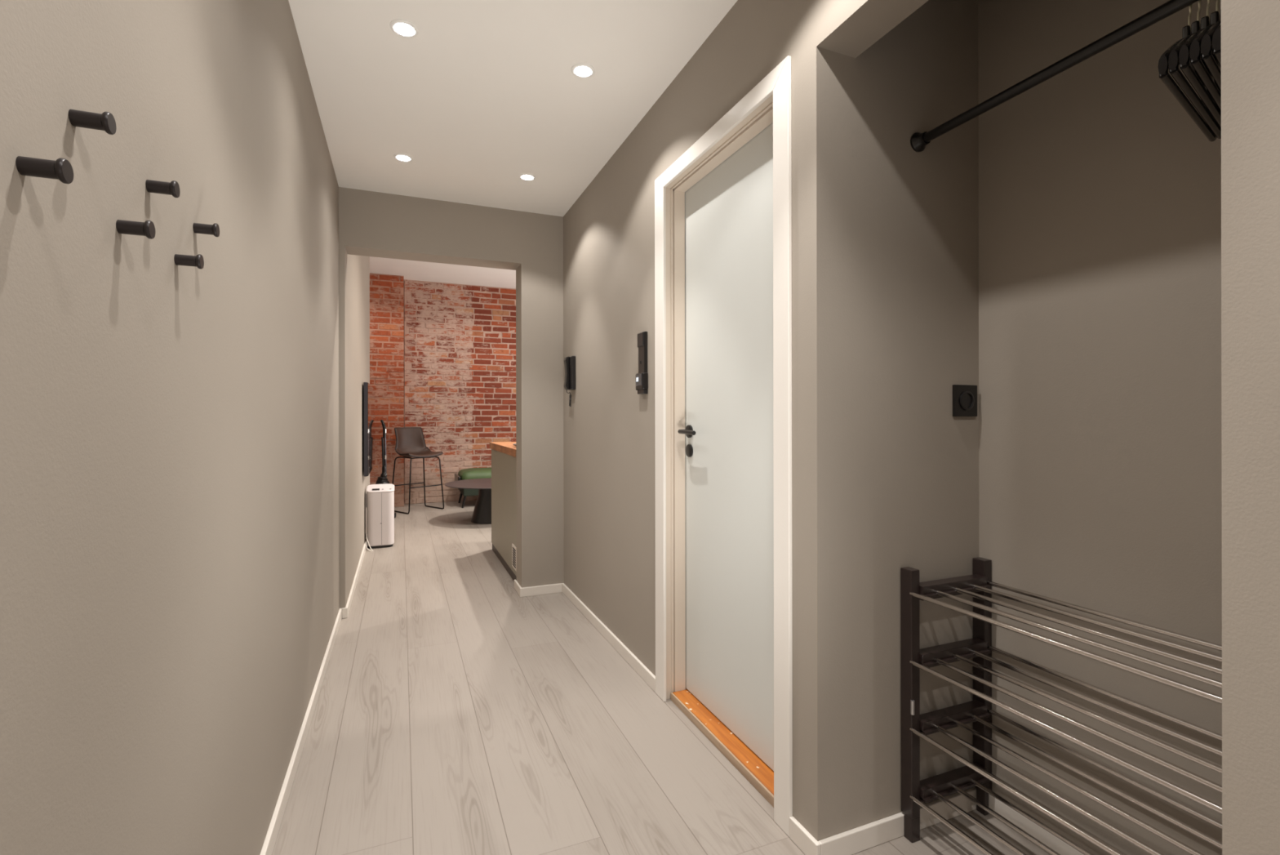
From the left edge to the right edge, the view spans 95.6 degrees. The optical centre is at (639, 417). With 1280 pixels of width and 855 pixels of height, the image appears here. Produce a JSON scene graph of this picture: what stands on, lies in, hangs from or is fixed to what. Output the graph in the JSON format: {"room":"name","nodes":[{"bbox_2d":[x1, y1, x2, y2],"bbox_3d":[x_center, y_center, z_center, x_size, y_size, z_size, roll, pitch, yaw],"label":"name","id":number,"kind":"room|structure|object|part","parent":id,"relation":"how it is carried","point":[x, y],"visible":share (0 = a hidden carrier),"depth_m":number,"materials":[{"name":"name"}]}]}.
{"room":"entrance hallway","nodes":[
{"label":"entrance hallway","id":0,"kind":"room"},
{"bbox_2d":[0,0,369,854],"bbox_3d":[-1.255,-0.343,2.025,0.180,2.990,8.500,0,0,-22],"label":"wall","id":1,"kind":"structure","parent":0,"point":[170,455],"depth_m":0.88,"materials":[{"name":"paint"}]},
{"bbox_2d":[15,155,73,183],"bbox_3d":[-0.565,-0.236,0.551,0.034,0.023,0.023,0,0,-22],"label":"coat hook","id":2,"kind":"object","parent":1,"relation":"attached to","point":[61,169],"visible":1,"depth_m":0.55,"materials":[{"name":"black metal"}]},
{"bbox_2d":[68,108,116,134],"bbox_3d":[-0.600,-0.325,0.636,0.034,0.023,0.023,0,0,-22],"label":"coat hook","id":3,"kind":"object","parent":1,"relation":"attached to","point":[105,121],"visible":1,"depth_m":0.63,"materials":[{"name":"black metal"}]},
{"bbox_2d":[115,219,155,239],"bbox_3d":[-0.642,-0.241,0.739,0.034,0.023,0.023,0,0,-22],"label":"coat hook","id":4,"kind":"object","parent":1,"relation":"attached to","point":[147,228],"visible":1,"depth_m":0.73,"materials":[{"name":"black metal"}]},
{"bbox_2d":[145,179,180,197],"bbox_3d":[-0.677,-0.326,0.823,0.034,0.023,0.023,0,0,-22],"label":"coat hook","id":5,"kind":"object","parent":1,"relation":"attached to","point":[172,188],"visible":1,"depth_m":0.82,"materials":[{"name":"black metal"}]},
{"bbox_2d":[173,253,204,268],"bbox_3d":[-0.719,-0.250,0.925,0.034,0.023,0.023,0,0,-22],"label":"coat hook","id":6,"kind":"object","parent":1,"relation":"attached to","point":[197,260],"visible":1,"depth_m":0.92,"materials":[{"name":"black metal"}]},
{"bbox_2d":[192,222,219,236],"bbox_3d":[-0.753,-0.327,1.007,0.034,0.023,0.023,0,0,-22],"label":"coat hook","id":7,"kind":"object","parent":1,"relation":"attached to","point":[214,229],"visible":1,"depth_m":1.00,"materials":[{"name":"black metal"}]},
{"bbox_2d":[259,537,366,854],"bbox_3d":[-1.177,1.123,2.056,0.043,0.058,8.500,0,0,-22],"label":"baseboard","id":8,"kind":"structure","parent":1,"relation":"attached to","point":[268,844],"depth_m":2.00,"materials":[{"name":"paint"}]},
{"bbox_2d":[363,382,374,476],"bbox_3d":[-2.530,0.099,5.420,0.046,0.780,1.350,0,0,-22],"label":"television","id":9,"kind":"object","parent":1,"relation":"attached to","point":[368,390],"visible":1,"depth_m":4.88,"materials":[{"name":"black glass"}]},
{"bbox_3d":[-2.527,0.099,5.421,0.028,0.780,1.350,0,0,-22],"label":"casing","id":10,"kind":"part","parent":9,"relation":"part of","materials":[{"name":"black plastic"}]},
{"bbox_2d":[369,272,515,506],"bbox_3d":[-2.086,-0.342,8.087,5.200,2.990,0.317,0,0,-22],"label":"brick wall","id":11,"kind":"structure","parent":0,"point":[442,355],"depth_m":7.88,"materials":[{"name":"red brick"}]},
{"bbox_2d":[369,256,515,288],"bbox_3d":[-1.291,-1.888,6.150,5.500,0.100,4.505,0,0,-22],"label":"ceiling","id":12,"kind":"structure","parent":0,"point":[417,270],"depth_m":7.38,"materials":[{"name":"paint"}]},
{"bbox_2d":[338,186,564,587],"bbox_3d":[0.136,-0.370,4.199,4.350,3.040,0.188,0,0,-22],"label":"wall","id":13,"kind":"structure","parent":0,"point":[371,223],"depth_m":3.74,"materials":[{"name":"paint"}]},
{"bbox_2d":[342,607,347,617],"bbox_3d":[-1.696,1.124,3.335,0.030,0.058,0.013,0,0,-22],"label":"baseboard","id":14,"kind":"structure","parent":13,"relation":"attached to","point":[344,610],"depth_m":3.33,"materials":[{"name":"paint"}]},
{"bbox_2d":[514,579,521,595],"bbox_3d":[-0.805,1.122,3.821,0.013,0.058,0.208,0,0,-22],"label":"baseboard","id":15,"kind":"structure","parent":13,"relation":"attached to","point":[517,586],"depth_m":3.81,"materials":[{"name":"paint"}]},
{"bbox_2d":[520,582,562,596],"bbox_3d":[-0.641,1.122,3.769,0.276,0.058,0.013,0,0,-22],"label":"baseboard","id":16,"kind":"structure","parent":13,"relation":"attached to","point":[554,588],"depth_m":3.76,"materials":[{"name":"paint"}]},
{"bbox_2d":[288,0,737,216],"bbox_3d":[-0.013,-1.386,0.934,1.550,0.120,5.736,0,0,-22],"label":"ceiling","id":17,"kind":"structure","parent":0,"point":[486,94],"depth_m":2.31,"materials":[{"name":"paint"}]},
{"bbox_2d":[393,152,413,161],"bbox_3d":[-1.204,-1.319,2.953,0.090,0.010,0.090,0,0,-22],"label":"recessed light","id":18,"kind":"object","parent":17,"relation":"in","point":[399,156],"visible":1,"depth_m":2.94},
{"bbox_2d":[390,18,418,37],"bbox_3d":[-0.802,-1.320,1.974,0.090,0.010,0.090,0,0,-22],"label":"recessed light","id":19,"kind":"object","parent":17,"relation":"in","point":[402,29],"visible":1,"depth_m":1.97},
{"bbox_2d":[519,173,535,180],"bbox_3d":[-0.620,-1.320,3.193,0.090,0.010,0.090,0,0,-22],"label":"recessed light","id":20,"kind":"object","parent":17,"relation":"in","point":[526,176],"visible":1,"depth_m":3.18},
{"bbox_2d":[571,62,595,77],"bbox_3d":[-0.217,-1.321,2.215,0.090,0.010,0.090,0,0,-22],"label":"recessed light","id":21,"kind":"object","parent":17,"relation":"in","point":[584,71],"visible":1,"depth_m":2.21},
{"bbox_2d":[271,500,1049,854],"bbox_3d":[-0.159,1.175,3.411,5.500,0.050,10.430,0,0,-22],"label":"floor","id":22,"kind":"structure","parent":0,"point":[457,712],"depth_m":2.06,"materials":[{"name":"grey wood"}]},
{"bbox_2d":[365,483,394,551],"bbox_3d":[-2.314,0.883,5.163,0.237,0.546,0.322,0,0,-22],"label":"dehumidifier","id":23,"kind":"object","parent":22,"relation":"on","point":[380,498],"visible":1,"depth_m":5.12,"materials":[{"name":"white plastic"}]},
{"bbox_3d":[-2.383,1.088,5.085,0.044,0.135,0.243,0,0,-35],"label":"power cord","id":24,"kind":"part","parent":23,"relation":"part of","materials":[{"name":"white plastic"}]},
{"bbox_2d":[375,419,395,517],"bbox_3d":[-2.921,0.586,6.638,0.240,1.125,0.150,0,0,-22],"label":"stick vacuum","id":25,"kind":"object","parent":22,"relation":"on","point":[382,479],"visible":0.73,"depth_m":6.62,"materials":[{"name":"black plastic"}]},
{"bbox_2d":[375,466,390,484],"bbox_3d":[-2.940,0.830,6.630,0.152,0.550,0.150,0,0,-22],"label":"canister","id":26,"kind":"object","parent":25,"relation":"on","point":[383,479],"depth_m":6.60,"materials":[{"name":"black plastic"}]},
{"bbox_3d":[-2.934,0.129,6.630,0.063,0.211,0.036,0,0,-22],"label":"handle","id":27,"kind":"part","parent":25,"relation":"part of","materials":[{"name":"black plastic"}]},
{"bbox_2d":[391,426,444,514],"bbox_3d":[-2.786,0.640,7.231,0.474,1.028,0.486,0,0,38],"label":"bar stool","id":28,"kind":"object","parent":22,"relation":"on","point":[410,441],"visible":0.98,"depth_m":7.30,"materials":[{"name":"brown leather"}]},
{"bbox_3d":[-2.894,0.819,7.062,0.435,0.672,0.085,0,0,38],"label":"leg frame","id":29,"kind":"part","parent":28,"relation":"part of","materials":[{"name":"black metal"}]},
{"bbox_3d":[-2.923,0.845,7.339,0.013,0.012,0.432,0,0,38],"label":"foot rail","id":30,"kind":"part","parent":28,"relation":"part of","materials":[{"name":"black metal"}]},
{"bbox_3d":[-2.618,0.844,7.101,0.013,0.012,0.432,0,0,38],"label":"foot rail","id":31,"kind":"part","parent":28,"relation":"part of","materials":[{"name":"black metal"}]},
{"bbox_3d":[-2.647,0.818,7.377,0.435,0.672,0.085,0,0,38],"label":"leg frame","id":32,"kind":"part","parent":28,"relation":"part of","materials":[{"name":"black metal"}]},
{"bbox_2d":[444,477,491,524],"bbox_3d":[-1.647,0.942,6.513,1.036,0.421,1.036,0,0,-22],"label":"coffee table","id":33,"kind":"object","parent":22,"relation":"on","point":[482,514],"visible":0.52,"depth_m":6.34,"materials":[{"name":"paint"}]},
{"bbox_2d":[454,466,491,507],"bbox_3d":[-1.786,0.915,7.840,1.333,0.482,0.595,0,0,-22],"label":"upholstered bench","id":34,"kind":"object","parent":22,"relation":"on","point":[471,473],"visible":0.33,"depth_m":7.42,"materials":[{"name":"green fabric"}]},
{"bbox_3d":[-2.387,0.834,7.593,0.033,0.160,0.520,0,0,-22],"label":"panel","id":35,"kind":"part","parent":34,"relation":"part of","materials":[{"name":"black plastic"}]},
{"bbox_3d":[-2.417,1.073,7.825,0.073,0.168,0.035,0,0,-3],"label":"leg","id":36,"kind":"part","parent":34,"relation":"part of","materials":[{"name":"black metal"}]},
{"bbox_3d":[-2.245,1.073,7.406,0.073,0.168,0.035,0,0,-41],"label":"leg","id":37,"kind":"part","parent":34,"relation":"part of","materials":[{"name":"black metal"}]},
{"bbox_3d":[-1.769,0.938,7.847,1.240,0.130,0.540,0,0,-22],"label":"frame","id":38,"kind":"part","parent":34,"relation":"part of","materials":[{"name":"green fabric"}]},
{"bbox_2d":[491,448,516,581],"bbox_3d":[-0.788,0.711,4.609,0.606,0.880,1.246,0,0,-22],"label":"base cabinet","id":39,"kind":"object","parent":22,"relation":"on","point":[504,533],"visible":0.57,"depth_m":4.41,"materials":[{"name":"paint"}]},
{"bbox_2d":[489,441,515,457],"bbox_3d":[-0.777,0.243,4.617,0.644,0.054,1.270,0,0,-22],"label":"countertop","id":40,"kind":"structure","parent":39,"relation":"on","point":[506,447],"depth_m":4.48,"materials":[{"name":"brown wood"}]},
{"bbox_2d":[511,543,516,571],"bbox_3d":[-0.871,0.971,4.026,0.006,0.160,0.170,0,0,-22],"label":"vent grille","id":41,"kind":"object","parent":39,"relation":"attached to","point":[513,545],"depth_m":4.03,"materials":[{"name":"paint"}]},
{"bbox_2d":[900,556,1222,854],"bbox_3d":[1.011,0.781,1.293,0.316,0.735,0.790,0,0,-22],"label":"shoe rack","id":42,"kind":"object","parent":22,"relation":"on","point":[915,793],"visible":1,"depth_m":1.43,"materials":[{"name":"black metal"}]},
{"bbox_3d":[0.740,0.781,1.587,0.030,0.735,0.038,0,0,-22],"label":"leg post","id":43,"kind":"part","parent":42,"relation":"part of","materials":[{"name":"black wood"}]},
{"bbox_3d":[0.872,1.026,1.234,0.012,0.012,0.728,0,0,-22],"label":"steel rod","id":44,"kind":"part","parent":42,"relation":"part of","materials":[{"name":"silver metal"}]},
{"bbox_3d":[0.875,0.477,1.628,0.250,0.038,0.045,0,0,-22],"label":"rail","id":45,"kind":"part","parent":42,"relation":"part of","materials":[{"name":"black wood"}]},
{"bbox_3d":[0.875,1.027,1.628,0.250,0.038,0.045,0,0,-22],"label":"rail","id":46,"kind":"part","parent":42,"relation":"part of","materials":[{"name":"black wood"}]},
{"bbox_3d":[0.875,0.844,1.628,0.250,0.038,0.045,0,0,-22],"label":"rail","id":47,"kind":"part","parent":42,"relation":"part of","materials":[{"name":"black wood"}]},
{"bbox_3d":[0.875,0.662,1.628,0.250,0.038,0.045,0,0,-22],"label":"rail","id":48,"kind":"part","parent":42,"relation":"part of","materials":[{"name":"black wood"}]},
{"bbox_3d":[0.939,1.026,1.262,0.012,0.012,0.728,0,0,-22],"label":"steel rod","id":49,"kind":"part","parent":42,"relation":"part of","materials":[{"name":"silver metal"}]},
{"bbox_3d":[1.000,0.781,1.695,0.031,0.735,0.038,0,0,-22],"label":"leg post","id":50,"kind":"part","parent":42,"relation":"part of","materials":[{"name":"black wood"}]},
{"bbox_3d":[1.005,1.025,1.289,0.012,0.012,0.728,0,0,-22],"label":"steel rod","id":51,"kind":"part","parent":42,"relation":"part of","materials":[{"name":"silver metal"}]},
{"bbox_3d":[0.872,0.843,1.234,0.012,0.012,0.728,0,0,-22],"label":"steel rod","id":52,"kind":"part","parent":42,"relation":"part of","materials":[{"name":"silver metal"}]},
{"bbox_3d":[1.071,1.025,1.316,0.012,0.012,0.728,0,0,-22],"label":"steel rod","id":53,"kind":"part","parent":42,"relation":"part of","materials":[{"name":"silver metal"}]},
{"bbox_3d":[0.938,0.843,1.262,0.012,0.012,0.728,0,0,-22],"label":"steel rod","id":54,"kind":"part","parent":42,"relation":"part of","materials":[{"name":"silver metal"}]},
{"bbox_3d":[1.137,1.025,1.343,0.012,0.012,0.728,0,0,-22],"label":"steel rod","id":55,"kind":"part","parent":42,"relation":"part of","materials":[{"name":"silver metal"}]},
{"bbox_3d":[0.872,0.661,1.234,0.012,0.012,0.728,0,0,-22],"label":"steel rod","id":56,"kind":"part","parent":42,"relation":"part of","materials":[{"name":"silver metal"}]},
{"bbox_3d":[0.872,0.476,1.234,0.012,0.012,0.728,0,0,-22],"label":"steel rod","id":57,"kind":"part","parent":42,"relation":"part of","materials":[{"name":"silver metal"}]},
{"bbox_3d":[0.938,0.660,1.262,0.012,0.012,0.728,0,0,-22],"label":"steel rod","id":58,"kind":"part","parent":42,"relation":"part of","materials":[{"name":"silver metal"}]},
{"bbox_3d":[0.938,0.475,1.262,0.012,0.012,0.728,0,0,-22],"label":"steel rod","id":59,"kind":"part","parent":42,"relation":"part of","materials":[{"name":"silver metal"}]},
{"bbox_3d":[1.004,0.842,1.289,0.012,0.012,0.728,0,0,-22],"label":"steel rod","id":60,"kind":"part","parent":42,"relation":"part of","materials":[{"name":"silver metal"}]},
{"bbox_3d":[1.004,0.660,1.289,0.012,0.012,0.728,0,0,-22],"label":"steel rod","id":61,"kind":"part","parent":42,"relation":"part of","materials":[{"name":"silver metal"}]},
{"bbox_3d":[1.004,0.475,1.289,0.012,0.012,0.728,0,0,-22],"label":"steel rod","id":62,"kind":"part","parent":42,"relation":"part of","materials":[{"name":"silver metal"}]},
{"bbox_3d":[1.070,0.842,1.316,0.012,0.012,0.728,0,0,-22],"label":"steel rod","id":63,"kind":"part","parent":42,"relation":"part of","materials":[{"name":"silver metal"}]},
{"bbox_3d":[1.070,0.660,1.316,0.012,0.012,0.728,0,0,-22],"label":"steel rod","id":64,"kind":"part","parent":42,"relation":"part of","materials":[{"name":"silver metal"}]},
{"bbox_3d":[1.070,0.475,1.316,0.012,0.012,0.728,0,0,-22],"label":"steel rod","id":65,"kind":"part","parent":42,"relation":"part of","materials":[{"name":"silver metal"}]},
{"bbox_3d":[1.137,0.842,1.343,0.012,0.012,0.728,0,0,-22],"label":"steel rod","id":66,"kind":"part","parent":42,"relation":"part of","materials":[{"name":"silver metal"}]},
{"bbox_3d":[1.136,0.660,1.343,0.012,0.012,0.728,0,0,-22],"label":"steel rod","id":67,"kind":"part","parent":42,"relation":"part of","materials":[{"name":"silver metal"}]},
{"bbox_3d":[1.136,0.475,1.343,0.012,0.012,0.728,0,0,-22],"label":"steel rod","id":68,"kind":"part","parent":42,"relation":"part of","materials":[{"name":"silver metal"}]},
{"bbox_2d":[855,0,978,826],"bbox_3d":[0.830,-0.089,1.715,0.600,2.476,0.120,0,0,-22],"label":"wall","id":69,"kind":"structure","parent":0,"point":[917,213],"depth_m":1.62,"materials":[{"name":"paint"}]},
{"bbox_2d":[817,786,976,854],"bbox_3d":[0.735,1.120,1.603,0.594,0.058,0.013,0,0,-22],"label":"baseboard","id":70,"kind":"structure","parent":69,"relation":"attached to","point":[858,839],"depth_m":1.57,"materials":[{"name":"paint"}]},
{"bbox_2d":[952,384,977,416],"bbox_3d":[0.950,-0.049,1.692,0.092,0.092,0.014,0,0,-22],"label":"wall socket","id":71,"kind":"object","parent":69,"relation":"attached to","point":[964,396],"visible":1,"depth_m":1.69,"materials":[{"name":"black plastic"}]},
{"bbox_2d":[910,0,1198,151],"bbox_3d":[0.932,-0.771,1.255,0.054,0.054,0.810,0,0,-22],"label":"rail","id":72,"kind":"object","parent":69,"relation":"attached to","point":[918,140],"visible":1,"depth_m":1.27,"materials":[{"name":"black metal"}]},
{"bbox_2d":[1157,4,1216,141],"bbox_3d":[1.011,-0.674,1.066,0.380,0.231,0.013,0,0,-36],"label":"hanger","id":73,"kind":"object","parent":72,"relation":"hanging from","point":[1163,66],"visible":0.62,"depth_m":1.03,"materials":[{"name":"black wood"}]},
{"bbox_2d":[1168,0,1221,138],"bbox_3d":[1.016,-0.674,1.054,0.380,0.231,0.014,0,0,-37],"label":"hanger","id":74,"kind":"object","parent":72,"relation":"hanging from","point":[1173,60],"visible":0.58,"depth_m":1.02,"materials":[{"name":"black wood"}]},
{"bbox_2d":[1178,0,1221,128],"bbox_3d":[1.021,-0.674,1.041,0.380,0.231,0.014,0,0,-37],"label":"hanger","id":75,"kind":"object","parent":72,"relation":"hanging from","point":[1184,55],"visible":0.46,"depth_m":0.99,"materials":[{"name":"black wood"}]},
{"bbox_2d":[1189,0,1221,111],"bbox_3d":[1.026,-0.674,1.029,0.380,0.231,0.013,0,0,-37],"label":"hanger","id":76,"kind":"object","parent":72,"relation":"hanging from","point":[1195,51],"visible":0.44,"depth_m":0.95,"materials":[{"name":"black wood"}]},
{"bbox_2d":[1200,8,1221,91],"bbox_3d":[1.031,-0.674,1.017,0.380,0.231,0.014,0,0,-37],"label":"hanger","id":77,"kind":"object","parent":72,"relation":"hanging from","point":[1206,46],"visible":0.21,"depth_m":0.91,"materials":[{"name":"black wood"}]},
{"bbox_2d":[1212,22,1221,67],"bbox_3d":[1.036,-0.674,1.005,0.380,0.231,0.013,0,0,-37],"label":"hanger","id":78,"kind":"object","parent":72,"relation":"hanging from","point":[1216,38],"visible":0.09,"depth_m":0.89,"materials":[{"name":"black wood"}]},
{"bbox_2d":[563,0,1279,854],"bbox_3d":[0.627,-0.089,1.251,0.129,2.476,5.636,0,0,-22],"label":"wall","id":79,"kind":"structure","parent":0,"point":[609,466],"depth_m":1.52,"materials":[{"name":"paint"}]},
{"bbox_2d":[564,355,575,406],"bbox_3d":[-0.436,-0.222,3.595,0.052,0.311,0.100,0,0,-22],"label":"phone","id":80,"kind":"object","parent":79,"relation":"attached to","point":[569,362],"visible":1,"depth_m":3.58,"materials":[{"name":"black plastic"}]},
{"bbox_3d":[-0.439,-0.121,3.593,0.018,0.109,0.049,0,0,-38],"label":"coiled cord","id":81,"kind":"part","parent":80,"relation":"part of","materials":[{"name":"black plastic"}]},
{"bbox_2d":[561,582,655,692],"bbox_3d":[-0.220,1.121,3.128,0.013,0.058,1.520,0,0,-22],"label":"baseboard","id":82,"kind":"structure","parent":79,"relation":"attached to","point":[643,672],"depth_m":2.89,"materials":[{"name":"paint"}]},
{"bbox_2d":[635,331,648,394],"bbox_3d":[0.007,-0.238,2.550,0.029,0.271,0.086,0,0,-22],"label":"wall control panel","id":83,"kind":"object","parent":79,"relation":"attached to","point":[642,377],"visible":1,"depth_m":2.52,"materials":[{"name":"black plastic"}]},
{"bbox_3d":[-0.005,-0.165,2.546,0.002,0.050,0.070,0,0,-22],"label":"glass","id":84,"kind":"part","parent":83,"relation":"part of","materials":[{"name":"glass"}]},
{"bbox_3d":[0.013,-0.247,2.552,0.016,0.254,0.074,0,0,-22],"label":"plate","id":85,"kind":"part","parent":83,"relation":"part of","materials":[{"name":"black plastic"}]},
{"bbox_2d":[654,55,792,836],"bbox_3d":[0.299,0.080,2.031,0.140,2.140,0.905,0,0,-22],"label":"door","id":86,"kind":"structure","parent":79,"relation":"in","point":[723,207],"depth_m":2.05,"materials":[{"name":"paint"}]},
{"bbox_3d":[0.084,0.080,2.385,0.012,2.139,0.086,0,0,-22],"label":"casing","id":87,"kind":"part","parent":86,"relation":"part of","materials":[{"name":"paint"}]},
{"bbox_3d":[0.194,0.058,2.287,0.051,0.020,0.133,0,0,-22],"label":"handle","id":88,"kind":"part","parent":86,"relation":"part of","materials":[{"name":"black metal"}]},
{"bbox_3d":[0.199,0.135,2.350,0.010,0.052,0.052,0,0,-22],"label":"lock knob","id":89,"kind":"part","parent":86,"relation":"part of","materials":[{"name":"black metal"}]},
{"bbox_3d":[0.304,0.102,2.030,0.130,2.096,0.780,0,0,-22],"label":"frame","id":90,"kind":"part","parent":86,"relation":"part of","materials":[{"name":"paint"}]},
{"bbox_3d":[0.238,-0.960,2.007,0.012,0.060,0.903,0,0,-22],"label":"casing","id":91,"kind":"part","parent":86,"relation":"part of","materials":[{"name":"paint"}]},
{"bbox_3d":[0.398,0.080,1.622,0.012,2.139,0.072,0,0,-22],"label":"casing","id":92,"kind":"part","parent":86,"relation":"part of","materials":[{"name":"paint"}]},
{"bbox_2d":[789,816,820,854],"bbox_3d":[0.435,1.120,1.535,0.013,0.058,0.115,0,0,-22],"label":"baseboard","id":93,"kind":"object","parent":79,"relation":"attached to","point":[799,835],"visible":1,"depth_m":1.53,"materials":[{"name":"paint"}]},
{"bbox_2d":[977,0,1222,854],"bbox_3d":[1.222,-0.090,1.374,0.134,2.476,0.810,0,0,-22],"label":"wall","id":94,"kind":"structure","parent":0,"point":[1100,194],"depth_m":1.42,"materials":[{"name":"paint"}]},
{"bbox_2d":[988,793,1083,854],"bbox_3d":[1.156,1.119,1.346,0.013,0.058,0.784,0,0,-22],"label":"baseboard","id":95,"kind":"structure","parent":94,"relation":"attached to","point":[1024,823],"depth_m":1.57,"materials":[{"name":"paint"}]}
]}

